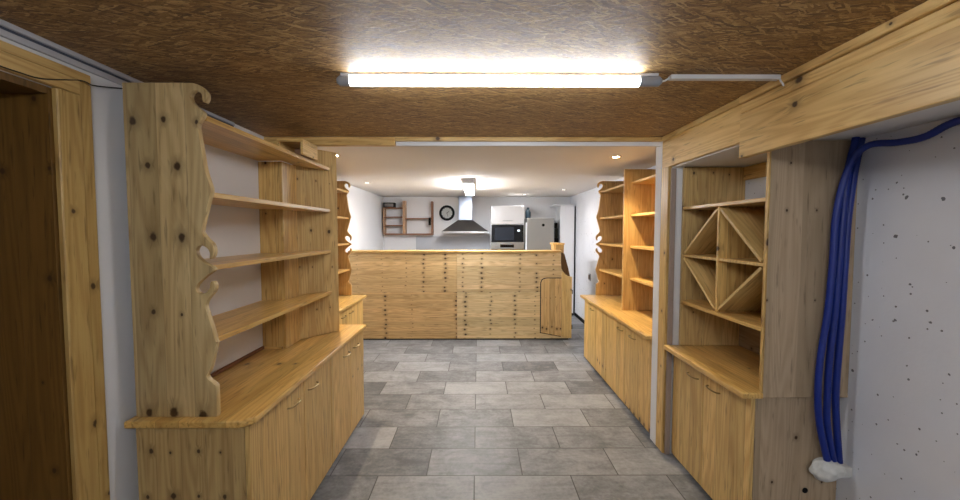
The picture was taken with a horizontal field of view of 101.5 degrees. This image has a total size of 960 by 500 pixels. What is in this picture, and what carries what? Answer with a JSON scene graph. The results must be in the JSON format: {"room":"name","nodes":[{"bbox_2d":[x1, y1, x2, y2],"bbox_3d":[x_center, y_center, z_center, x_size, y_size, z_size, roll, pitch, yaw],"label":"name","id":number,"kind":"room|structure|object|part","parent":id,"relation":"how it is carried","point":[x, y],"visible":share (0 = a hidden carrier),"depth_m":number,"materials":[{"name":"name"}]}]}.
{"room":"small shop","nodes":[
{"label":"small shop","id":0,"kind":"room"},
{"bbox_2d":[0,36,263,499],"bbox_3d":[-1.726,0.437,0.288,0.500,2.200,5.350,0,3,0],"label":"wall","id":1,"kind":"structure","parent":0,"point":[107,103],"depth_m":1.59,"materials":[{"name":"white paint"}]},
{"bbox_2d":[0,40,109,499],"bbox_3d":[-1.719,0.438,0.921,0.522,2.135,1.220,0,3,0],"label":"door","id":2,"kind":"structure","parent":1,"relation":"in","point":[54,445],"depth_m":1.39,"materials":[{"name":"brown wood"}]},
{"bbox_3d":[-1.469,-0.584,0.873,0.022,0.088,1.220,0,3,0],"label":"head casing","id":3,"kind":"part","parent":2,"relation":"part of","materials":[{"name":"brown wood"}]},
{"bbox_2d":[0,65,121,88],"bbox_3d":[-1.464,-0.613,1.390,0.013,0.093,0.471,0,3,-3],"label":"cord","id":4,"kind":"object","parent":2,"relation":"attached to","point":[0,65],"visible":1,"depth_m":1.33,"materials":[{"name":"plastic"}]},
{"bbox_3d":[-1.471,0.429,1.466,0.022,2.100,0.133,0,3,0],"label":"casing","id":5,"kind":"part","parent":2,"relation":"part of","materials":[{"name":"brown wood"}]},
{"bbox_2d":[0,19,234,126],"bbox_3d":[-1.468,-0.624,-0.038,0.014,0.050,4.800,0,3,0],"label":"trim","id":6,"kind":"structure","parent":1,"relation":"attached to","point":[5,34],"depth_m":1.39,"materials":[{"name":"grey metal"}]},
{"bbox_2d":[264,137,395,146],"bbox_3d":[-1.217,-0.754,2.727,1.255,0.058,0.048,0,3,0],"label":"trim","id":7,"kind":"structure","parent":1,"relation":"attached to","point":[318,141],"depth_m":2.70,"materials":[{"name":"brown wood"}]},
{"bbox_2d":[282,161,383,252],"bbox_3d":[-1.917,0.170,5.280,0.120,2.250,4.650,0,3,0],"label":"wall","id":8,"kind":"structure","parent":0,"point":[365,228],"depth_m":6.38,"materials":[{"name":"white paint"}]},
{"bbox_2d":[264,136,655,196],"bbox_3d":[-0.176,-0.953,5.159,4.100,0.095,4.800,0,3,0],"label":"ceiling","id":9,"kind":"structure","parent":0,"point":[398,171],"depth_m":4.11,"materials":[{"name":"white paint"}]},
{"bbox_2d":[463,178,474,194],"bbox_3d":[-0.150,-0.868,5.474,0.140,0.104,1.220,0,3,0],"label":"ceiling light","id":10,"kind":"object","parent":9,"relation":"attached to","point":[468,183],"visible":1,"depth_m":4.89,"materials":[{"name":"white plastic"}]},
{"bbox_2d":[463,184,473,194],"bbox_3d":[-0.150,-0.833,5.473,0.122,0.035,1.185,0,3,0],"label":"diffuser","id":11,"kind":"object","parent":10,"relation":"attached to","point":[469,188],"depth_m":5.20,"materials":[{"name":"white plastic"}]},
{"bbox_2d":[0,0,927,136],"bbox_3d":[-0.151,-0.707,0.135,4.100,0.100,5.140,0,3,0],"label":"ceiling","id":12,"kind":"structure","parent":0,"point":[266,67],"depth_m":1.41,"materials":[{"name":"brown wood"}]},
{"bbox_2d":[336,73,662,86],"bbox_3d":[0.082,-0.706,1.633,1.350,0.048,0.043,0,3,0],"label":"lamp","id":13,"kind":"object","parent":12,"relation":"attached to","point":[344,79],"visible":1,"depth_m":1.61,"materials":[{"name":"white plastic"}]},
{"bbox_2d":[662,74,784,85],"bbox_3d":[1.008,-0.703,1.634,0.503,0.051,0.038,0,3,0],"label":"duct","id":14,"kind":"object","parent":12,"relation":"attached to","point":[673,77],"visible":1,"depth_m":1.62,"materials":[{"name":"white plastic"}]},
{"bbox_2d":[383,197,569,249],"bbox_3d":[-0.064,0.054,7.671,3.810,2.250,0.120,0,3,0],"label":"wall","id":15,"kind":"structure","parent":0,"point":[417,207],"depth_m":7.57,"materials":[{"name":"paint"}]},
{"bbox_2d":[383,201,433,234],"bbox_3d":[-1.363,-0.611,7.491,0.940,0.645,0.158,0,3,0],"label":"shelf","id":16,"kind":"object","parent":15,"relation":"attached to","point":[404,203],"visible":0.99,"depth_m":7.42,"materials":[{"name":"brown wood"}]},
{"bbox_2d":[383,203,395,207],"bbox_3d":[-1.721,-0.854,7.467,0.215,0.094,0.124,0,3,0],"label":"radio","id":17,"kind":"object","parent":16,"relation":"on","point":[385,205],"visible":1,"depth_m":7.41,"materials":[{"name":"black plastic"}]},
{"bbox_2d":[384,203,392,206],"bbox_3d":[-1.723,-0.850,7.407,0.170,0.060,0.004,0,3,0],"label":"grille","id":18,"kind":"object","parent":17,"relation":"attached to","point":[385,204],"depth_m":7.41,"materials":[{"name":"metal"}]},
{"bbox_2d":[439,205,454,220],"bbox_3d":[-0.636,-0.712,7.549,0.296,0.296,0.040,0,3,0],"label":"wall clock","id":19,"kind":"object","parent":15,"relation":"attached to","point":[446,212],"visible":1,"depth_m":7.54,"materials":[{"name":"black plastic"}]},
{"bbox_2d":[416,236,489,249],"bbox_3d":[-0.526,0.030,7.599,1.425,0.585,0.011,0,3,0],"label":"backsplash","id":20,"kind":"structure","parent":15,"relation":"attached to","point":[422,242],"depth_m":7.59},
{"bbox_2d":[442,196,487,232],"bbox_3d":[-0.274,-0.660,7.323,0.847,0.694,0.494,0,3,0],"label":"extractor hood","id":21,"kind":"object","parent":15,"relation":"attached to","point":[465,224],"visible":1,"depth_m":7.25,"materials":[{"name":"metal"}]},
{"bbox_2d":[310,314,712,499],"bbox_3d":[-0.163,1.472,2.674,4.300,0.100,10.200,0,3,0],"label":"floor","id":22,"kind":"structure","parent":0,"point":[454,419],"depth_m":2.99,"materials":[{"name":"tile"}]},
{"bbox_2d":[136,359,331,499],"bbox_3d":[-1.185,1.079,2.101,0.501,0.742,0.903,0,3,0],"label":"base cabinet","id":23,"kind":"object","parent":22,"relation":"on","point":[286,454],"visible":0.83,"depth_m":1.65,"materials":[{"name":"brown wood"}]},
{"bbox_2d":[124,324,365,428],"bbox_3d":[-1.198,0.674,2.429,0.512,0.032,1.664,0,3,0],"label":"countertop","id":24,"kind":"structure","parent":23,"relation":"on","point":[252,387],"depth_m":2.03,"materials":[{"name":"brown wood"}]},
{"bbox_2d":[122,83,338,416],"bbox_3d":[-1.287,-0.023,2.314,0.392,1.369,1.428,0,3,0],"label":"wall shelf unit","id":25,"kind":"object","parent":24,"relation":"on","point":[233,245],"visible":0.99,"depth_m":1.63,"materials":[{"name":"brown wood"}]},
{"bbox_3d":[-1.259,0.012,1.614,0.344,1.367,0.025,0,3,0],"label":"panel","id":26,"kind":"part","parent":25,"relation":"part of","materials":[{"name":"brown wood"}]},
{"bbox_3d":[-1.430,-0.004,2.088,0.008,1.354,0.922,0,3,0],"label":"panel","id":27,"kind":"part","parent":25,"relation":"part of","materials":[{"name":"white paint"}]},
{"bbox_3d":[-1.273,-0.571,2.261,0.308,0.022,1.324,0,3,0],"label":"shelf","id":28,"kind":"part","parent":25,"relation":"part of","materials":[{"name":"brown wood"}]},
{"bbox_3d":[-1.273,0.043,2.291,0.308,0.022,1.324,0,3,0],"label":"shelf","id":29,"kind":"part","parent":25,"relation":"part of","materials":[{"name":"brown wood"}]},
{"bbox_3d":[-1.391,0.039,2.563,0.186,1.222,0.019,0,3,0],"label":"panel","id":30,"kind":"part","parent":25,"relation":"part of","materials":[{"name":"brown wood"}]},
{"bbox_3d":[-1.273,-0.262,2.276,0.308,0.022,1.324,0,3,0],"label":"shelf","id":31,"kind":"part","parent":25,"relation":"part of","materials":[{"name":"brown wood"}]},
{"bbox_3d":[-1.273,0.353,2.306,0.308,0.022,1.324,0,3,0],"label":"shelf","id":32,"kind":"part","parent":25,"relation":"part of","materials":[{"name":"brown wood"}]},
{"bbox_3d":[-1.287,0.035,2.654,0.019,1.222,0.199,0,3,0],"label":"return panel","id":33,"kind":"part","parent":25,"relation":"part of","materials":[{"name":"brown wood"}]},
{"bbox_2d":[277,139,317,159],"bbox_3d":[-1.168,-0.642,2.516,0.160,0.093,0.220,0,3,0],"label":"wooden box","id":34,"kind":"object","parent":25,"relation":"on","point":[302,147],"visible":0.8,"depth_m":2.49,"materials":[{"name":"brown wood"}]},
{"bbox_3d":[-1.201,-0.051,2.894,0.020,1.369,0.326,2,3,38],"label":"slanted panel","id":35,"kind":"part","parent":25,"relation":"part of","materials":[{"name":"brown wood"}]},
{"bbox_3d":[-0.974,1.080,1.907,0.021,0.714,0.510,0,3,0],"label":"door","id":36,"kind":"part","parent":23,"relation":"part of","materials":[{"name":"brown wood"}]},
{"bbox_3d":[-0.950,0.791,2.018,0.031,0.008,0.122,0,3,0],"label":"handle","id":37,"kind":"part","parent":23,"relation":"part of","materials":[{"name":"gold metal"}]},
{"bbox_3d":[-0.976,1.058,2.359,0.021,0.714,0.385,0,3,0],"label":"door","id":38,"kind":"part","parent":23,"relation":"part of","materials":[{"name":"brown wood"}]},
{"bbox_2d":[330,331,363,463],"bbox_3d":[-1.189,1.039,2.913,0.501,0.742,0.712,0,3,0],"label":"base cabinet","id":39,"kind":"object","parent":22,"relation":"on","point":[347,374],"visible":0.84,"depth_m":2.84,"materials":[{"name":"brown wood"}]},
{"bbox_3d":[-0.978,1.039,2.753,0.021,0.714,0.387,0,3,0],"label":"door","id":40,"kind":"part","parent":39,"relation":"part of","materials":[{"name":"brown wood"}]},
{"bbox_3d":[-0.980,1.022,3.109,0.021,0.714,0.317,0,3,0],"label":"door","id":41,"kind":"part","parent":39,"relation":"part of","materials":[{"name":"brown wood"}]},
{"bbox_2d":[339,300,363,355],"bbox_3d":[-1.614,0.978,4.179,0.455,0.742,1.168,0,3,0],"label":"base cabinet","id":42,"kind":"object","parent":22,"relation":"on","point":[353,314],"visible":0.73,"depth_m":4.39,"materials":[{"name":"brown wood"}]},
{"bbox_3d":[-1.425,0.984,3.890,0.021,0.714,0.585,0,3,0],"label":"door","id":43,"kind":"part","parent":42,"relation":"part of","materials":[{"name":"brown wood"}]},
{"bbox_2d":[339,295,365,312],"bbox_3d":[-1.613,0.590,4.158,0.473,0.032,1.205,0,3,0],"label":"countertop","id":44,"kind":"structure","parent":42,"relation":"on","point":[345,301],"depth_m":4.38,"materials":[{"name":"brown wood"}]},
{"bbox_2d":[337,181,351,294],"bbox_3d":[-1.691,-0.110,4.128,0.315,1.367,1.155,0,3,0],"label":"wall shelf unit","id":45,"kind":"object","parent":44,"relation":"on","point":[343,213],"visible":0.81,"depth_m":4.68,"materials":[{"name":"brown wood"}]},
{"bbox_3d":[-1.705,-0.660,4.100,0.287,0.022,1.104,0,3,0],"label":"shelf","id":46,"kind":"part","parent":45,"relation":"part of","materials":[{"name":"brown wood"}]},
{"bbox_3d":[-1.705,0.264,4.145,0.287,0.022,1.104,0,3,0],"label":"shelf","id":47,"kind":"part","parent":45,"relation":"part of","materials":[{"name":"brown wood"}]},
{"bbox_3d":[-1.428,0.956,4.474,0.021,0.714,0.575,0,3,0],"label":"door","id":48,"kind":"part","parent":42,"relation":"part of","materials":[{"name":"brown wood"}]},
{"bbox_2d":[348,243,572,339],"bbox_3d":[-0.274,0.584,5.804,3.165,1.372,0.560,0,3,0],"label":"bar counter","id":49,"kind":"object","parent":22,"relation":"on","point":[410,294],"depth_m":5.55,"materials":[{"name":"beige wood"}]},
{"bbox_3d":[-1.092,0.318,5.546,1.527,0.558,0.020,0,3,0],"label":"panel","id":50,"kind":"part","parent":49,"relation":"part of","materials":[{"name":"orange wood"}]},
{"bbox_3d":[-1.092,0.930,5.576,1.527,0.663,0.020,0,3,0],"label":"panel","id":51,"kind":"part","parent":49,"relation":"part of","materials":[{"name":"brown wood"}]},
{"bbox_3d":[0.473,0.318,5.554,1.597,0.558,0.020,0,3,0],"label":"panel","id":52,"kind":"part","parent":49,"relation":"part of","materials":[{"name":"brown wood"}]},
{"bbox_3d":[0.473,0.929,5.584,1.597,0.663,0.020,0,3,0],"label":"panel","id":53,"kind":"part","parent":49,"relation":"part of","materials":[{"name":"brown wood"}]},
{"bbox_3d":[1.172,0.590,5.967,0.145,1.344,0.230,0,3,0],"label":"return panel","id":54,"kind":"part","parent":49,"relation":"part of","materials":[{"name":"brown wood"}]},
{"bbox_3d":[1.226,0.781,5.555,0.141,0.948,0.029,0,3,0],"label":"hinge post","id":55,"kind":"part","parent":49,"relation":"part of","materials":[{"name":"brown wood"}]},
{"bbox_2d":[490,206,523,249],"bbox_3d":[0.489,0.197,7.293,0.596,2.000,0.649,0,3,0],"label":"oven tower","id":56,"kind":"object","parent":22,"relation":"on","point":[499,215],"visible":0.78,"depth_m":6.96,"materials":[{"name":"white laminate"}]},
{"bbox_2d":[491,225,523,242],"bbox_3d":[0.484,-0.294,7.175,0.583,0.328,0.404,0,3,0],"label":"microwave","id":57,"kind":"object","parent":56,"relation":"in","point":[499,233],"visible":0.99,"depth_m":6.97,"materials":[{"name":"glass"}]},
{"bbox_2d":[491,243,523,249],"bbox_3d":[0.489,0.160,7.186,0.588,0.580,0.425,0,3,0],"label":"oven","id":58,"kind":"object","parent":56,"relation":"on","point":[494,246],"visible":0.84,"depth_m":6.98,"materials":[{"name":"metal"}]},
{"bbox_3d":[0.490,0.224,7.009,0.588,0.465,0.022,0,3,0],"label":"door","id":59,"kind":"part","parent":58,"relation":"part of","materials":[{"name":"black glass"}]},
{"bbox_3d":[0.490,-0.621,6.970,0.592,0.322,0.020,0,3,0],"label":"door","id":60,"kind":"part","parent":56,"relation":"part of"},
{"bbox_2d":[524,218,553,249],"bbox_3d":[1.071,0.306,7.306,0.527,1.782,0.605,0,3,0],"label":"refrigerator","id":61,"kind":"object","parent":22,"relation":"on","point":[538,232],"visible":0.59,"depth_m":6.99,"materials":[{"name":"silver metal"}]},
{"bbox_3d":[0.824,-0.164,6.992,0.029,0.650,0.025,0,3,0],"label":"handle","id":62,"kind":"part","parent":61,"relation":"part of","materials":[{"name":"white plastic"}]},
{"bbox_2d":[525,207,530,217],"bbox_3d":[0.893,-0.687,7.280,0.100,0.202,0.100,0,3,0],"label":"water jug","id":63,"kind":"object","parent":61,"relation":"on","point":[527,213],"visible":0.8,"depth_m":7.24,"materials":[{"name":"blue plastic"}]},
{"bbox_2d":[554,223,557,242],"bbox_3d":[1.396,0.345,7.338,0.096,1.700,0.230,0,3,0],"label":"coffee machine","id":64,"kind":"object","parent":22,"relation":"on","point":[555,224],"visible":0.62,"depth_m":7.26,"materials":[{"name":"plastic"}]},
{"bbox_2d":[549,204,575,314],"bbox_3d":[1.536,0.181,7.330,0.402,2.028,0.490,0,3,0],"label":"tall cabinet","id":65,"kind":"object","parent":22,"relation":"on","point":[564,213],"visible":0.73,"depth_m":7.11,"materials":[{"name":"laminate"}]},
{"bbox_2d":[584,300,606,380],"bbox_3d":[1.496,0.969,4.371,0.505,0.742,0.815,0,3,0],"label":"base cabinet","id":66,"kind":"object","parent":22,"relation":"on","point":[595,321],"visible":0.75,"depth_m":4.32,"materials":[{"name":"brown wood"}]},
{"bbox_3d":[1.282,0.952,4.553,0.021,0.714,0.445,0,3,0],"label":"door","id":67,"kind":"part","parent":66,"relation":"part of","materials":[{"name":"brown wood"}]},
{"bbox_3d":[1.285,0.972,4.145,0.021,0.714,0.362,0,3,0],"label":"door","id":68,"kind":"part","parent":66,"relation":"part of","materials":[{"name":"brown wood"}]},
{"bbox_2d":[606,315,651,432],"bbox_3d":[1.500,1.013,3.448,0.505,0.742,1.023,0,3,0],"label":"base cabinet","id":69,"kind":"object","parent":22,"relation":"on","point":[628,354],"visible":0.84,"depth_m":3.33,"materials":[{"name":"brown wood"}]},
{"bbox_3d":[1.287,0.993,3.709,0.021,0.714,0.495,0,3,0],"label":"door","id":70,"kind":"part","parent":69,"relation":"part of","materials":[{"name":"brown wood"}]},
{"bbox_2d":[580,295,652,339],"bbox_3d":[1.492,0.606,3.844,0.533,0.032,1.875,0,3,0],"label":"countertop","id":71,"kind":"structure","parent":69,"relation":"on","point":[638,321],"depth_m":3.69,"materials":[{"name":"brown wood"}]},
{"bbox_2d":[595,169,655,309],"bbox_3d":[1.574,-0.094,3.800,0.367,1.367,1.845,0,3,0],"label":"wall shelf unit","id":72,"kind":"object","parent":71,"relation":"on","point":[625,217],"visible":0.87,"depth_m":3.82,"materials":[{"name":"brown wood"}]},
{"bbox_3d":[1.571,-0.138,4.709,0.363,1.367,0.025,0,3,0],"label":"panel","id":73,"kind":"part","parent":72,"relation":"part of","materials":[{"name":"brown wood"}]},
{"bbox_3d":[1.594,0.257,4.280,0.322,0.022,0.868,0,3,0],"label":"shelf","id":74,"kind":"part","parent":72,"relation":"part of","materials":[{"name":"brown wood"}]},
{"bbox_3d":[1.594,-0.052,4.265,0.322,0.022,0.868,0,3,0],"label":"shelf","id":75,"kind":"part","parent":72,"relation":"part of","materials":[{"name":"brown wood"}]},
{"bbox_3d":[1.594,-0.357,4.250,0.322,0.022,0.868,0,3,0],"label":"shelf","id":76,"kind":"part","parent":72,"relation":"part of","materials":[{"name":"brown wood"}]},
{"bbox_3d":[1.594,-0.667,4.235,0.322,0.022,0.868,0,3,0],"label":"shelf","id":77,"kind":"part","parent":72,"relation":"part of","materials":[{"name":"brown wood"}]},
{"bbox_3d":[1.574,-0.094,3.812,0.367,1.367,0.028,0,3,0],"label":"panel","id":78,"kind":"part","parent":72,"relation":"part of","materials":[{"name":"brown wood"}]},
{"bbox_3d":[1.609,0.301,3.368,0.302,0.022,0.894,0,3,0],"label":"shelf","id":79,"kind":"part","parent":72,"relation":"part of","materials":[{"name":"brown wood"}]},
{"bbox_3d":[1.609,-0.008,3.353,0.302,0.022,0.894,0,3,0],"label":"shelf","id":80,"kind":"part","parent":72,"relation":"part of","materials":[{"name":"brown wood"}]},
{"bbox_3d":[1.609,-0.313,3.338,0.302,0.022,0.894,0,3,0],"label":"shelf","id":81,"kind":"part","parent":72,"relation":"part of","materials":[{"name":"brown wood"}]},
{"bbox_3d":[1.609,-0.623,3.323,0.302,0.022,0.894,0,3,0],"label":"shelf","id":82,"kind":"part","parent":72,"relation":"part of","materials":[{"name":"brown wood"}]},
{"bbox_3d":[1.290,1.017,3.197,0.021,0.714,0.520,0,3,0],"label":"door","id":83,"kind":"part","parent":69,"relation":"part of","materials":[{"name":"brown wood"}]},
{"bbox_2d":[671,356,835,499],"bbox_3d":[1.526,1.068,2.312,0.465,0.742,0.766,0,3,0],"label":"base cabinet","id":84,"kind":"object","parent":22,"relation":"on","point":[734,447],"visible":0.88,"depth_m":1.97,"materials":[{"name":"brown wood"}]},
{"bbox_3d":[1.333,1.050,2.515,0.021,0.714,0.354,0,3,0],"label":"door","id":85,"kind":"part","parent":84,"relation":"part of","materials":[{"name":"brown wood"}]},
{"bbox_2d":[664,345,762,398],"bbox_3d":[1.512,0.681,2.280,0.510,0.032,0.801,0,3,0],"label":"countertop","id":86,"kind":"structure","parent":84,"relation":"on","point":[736,368],"depth_m":2.30,"materials":[{"name":"brown wood"}]},
{"bbox_2d":[679,140,857,397],"bbox_3d":[1.557,0.080,2.251,0.416,1.222,0.796,0,3,0],"label":"shelving unit","id":87,"kind":"object","parent":86,"relation":"on","point":[753,272],"visible":0.85,"depth_m":1.88,"materials":[{"name":"brown wood"}]},
{"bbox_3d":[1.559,0.048,2.636,0.408,1.196,0.022,0,3,0],"label":"panel","id":88,"kind":"part","parent":87,"relation":"part of","materials":[{"name":"brown wood"}]},
{"bbox_2d":[681,300,760,331],"bbox_3d":[1.557,0.365,2.264,0.413,0.022,0.751,0,3,0],"label":"shelf","id":89,"kind":"object","parent":87,"relation":"attached to","point":[751,318],"depth_m":2.22,"materials":[{"name":"brown wood"}]},
{"bbox_2d":[683,197,765,209],"bbox_3d":[1.557,-0.258,2.234,0.413,0.020,0.751,0,3,0],"label":"shelf","id":90,"kind":"object","parent":87,"relation":"attached to","point":[757,203],"depth_m":2.20,"materials":[{"name":"brown wood"}]},
{"bbox_3d":[1.759,0.520,2.272,0.012,0.289,0.751,0,3,0],"label":"panel","id":91,"kind":"part","parent":87,"relation":"part of","materials":[{"name":"brown wood"}]},
{"bbox_3d":[1.757,-0.487,2.224,0.016,0.087,0.751,0,3,0],"label":"rail","id":92,"kind":"part","parent":87,"relation":"part of","materials":[{"name":"brown wood"}]},
{"bbox_3d":[1.563,0.099,1.863,0.408,1.222,0.020,0,3,0],"label":"panel","id":93,"kind":"part","parent":87,"relation":"part of","materials":[{"name":"brown wood"}]},
{"bbox_3d":[1.335,1.069,2.133,0.021,0.714,0.402,0,3,0],"label":"door","id":94,"kind":"part","parent":84,"relation":"part of","materials":[{"name":"brown wood"}]},
{"bbox_2d":[670,166,683,453],"bbox_3d":[1.531,0.316,2.781,0.470,2.200,0.200,0,3,0],"label":"wall","id":95,"kind":"structure","parent":0,"point":[679,173],"depth_m":2.67,"materials":[{"name":"white paint"}]},
{"bbox_2d":[395,137,661,141],"bbox_3d":[0.342,-0.769,2.724,1.858,0.028,0.028,0,3,0],"label":"trim","id":96,"kind":"structure","parent":95,"relation":"attached to","point":[397,139],"depth_m":2.71,"materials":[{"name":"brown wood"}]},
{"bbox_2d":[396,142,660,146],"bbox_3d":[0.342,-0.757,2.754,1.858,0.055,0.028,0,3,0],"label":"trim","id":97,"kind":"structure","parent":95,"relation":"attached to","point":[412,144],"depth_m":2.74,"materials":[{"name":"white paint"}]},
{"bbox_2d":[650,142,662,444],"bbox_3d":[1.283,0.313,2.835,0.025,2.200,0.090,0,3,0],"label":"trim","id":98,"kind":"structure","parent":95,"relation":"attached to","point":[659,150],"depth_m":2.84,"materials":[{"name":"white paint"}]},
{"bbox_2d":[656,166,671,452],"bbox_3d":[1.284,0.425,2.741,0.025,1.985,0.102,0,3,0],"label":"trim","id":99,"kind":"structure","parent":95,"relation":"attached to","point":[666,172],"depth_m":2.73,"materials":[{"name":"brown wood"}]},
{"bbox_2d":[664,168,676,454],"bbox_3d":[1.300,0.436,2.678,0.033,1.970,0.015,0,3,0],"label":"trim","id":100,"kind":"structure","parent":95,"relation":"attached to","point":[673,170],"depth_m":2.67,"materials":[{"name":"brown wood"}]},
{"bbox_2d":[662,98,739,141],"bbox_3d":[1.268,-0.747,2.311,0.015,0.032,0.805,0,3,0],"label":"trim","id":101,"kind":"structure","parent":95,"relation":"attached to","point":[734,103],"depth_m":2.21,"materials":[{"name":"brown wood"}]},
{"bbox_2d":[662,104,741,168],"bbox_3d":[1.287,-0.656,2.326,0.022,0.215,0.827,0,3,0],"label":"trim","id":102,"kind":"structure","parent":95,"relation":"attached to","point":[720,132],"depth_m":2.23,"materials":[{"name":"brown wood"}]},
{"bbox_2d":[570,115,959,499],"bbox_3d":[1.827,0.298,2.627,0.120,2.250,10.000,0,3,0],"label":"wall","id":103,"kind":"structure","parent":0,"point":[900,413],"depth_m":1.64,"materials":[{"name":"paint"}]},
{"bbox_2d":[575,313,583,322],"bbox_3d":[1.743,1.220,6.225,0.012,0.060,1.900,0,3,0],"label":"baseboard","id":104,"kind":"structure","parent":103,"relation":"attached to","point":[576,315],"depth_m":6.83,"materials":[{"name":"black plastic"}]},
{"bbox_2d":[809,457,851,481],"bbox_3d":[1.677,1.047,1.873,0.185,0.108,0.098,0,3,0],"label":"plug","id":105,"kind":"object","parent":103,"relation":"attached to","point":[824,471],"visible":0.91,"depth_m":1.85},
{"bbox_2d":[822,137,859,461],"bbox_3d":[1.676,0.244,1.826,0.106,1.521,0.032,0,3,0],"label":"conduit","id":106,"kind":"object","parent":103,"relation":"attached to","point":[854,144],"visible":0.72,"depth_m":1.82,"materials":[{"name":"blue plastic"}]},
{"bbox_2d":[831,137,865,463],"bbox_3d":[1.720,0.250,1.837,0.096,1.535,0.031,0,3,0],"label":"conduit","id":107,"kind":"object","parent":103,"relation":"attached to","point":[838,353],"visible":0.77,"depth_m":1.83,"materials":[{"name":"blue plastic"}]},
{"bbox_2d":[673,100,959,166],"bbox_3d":[1.545,-0.544,0.109,0.468,0.223,5.055,0,3,0],"label":"ceiling","id":108,"kind":"structure","parent":0,"point":[728,157],"depth_m":1.70,"materials":[{"name":"white paint"}]},
{"bbox_2d":[739,18,959,157],"bbox_3d":[1.294,-0.449,-0.249,0.035,0.210,4.332,0,3,0],"label":"wooden beam","id":109,"kind":"structure","parent":108,"relation":"attached to","point":[922,72],"depth_m":1.29,"materials":[{"name":"brown wood"}]},
{"bbox_2d":[739,0,959,113],"bbox_3d":[1.289,-0.597,-0.257,0.044,0.082,4.332,0,3,0],"label":"trim","id":110,"kind":"structure","parent":108,"relation":"attached to","point":[929,15],"depth_m":1.30,"materials":[{"name":"brown wood"}]},
{"bbox_2d":[814,116,959,461],"bbox_3d":[1.718,0.260,1.542,0.132,1.507,0.639,-1,3,-15],"label":"conduit","id":111,"kind":"object","parent":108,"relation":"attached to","point":[953,122],"visible":1,"depth_m":1.80,"materials":[{"name":"blue plastic"}]}
]}

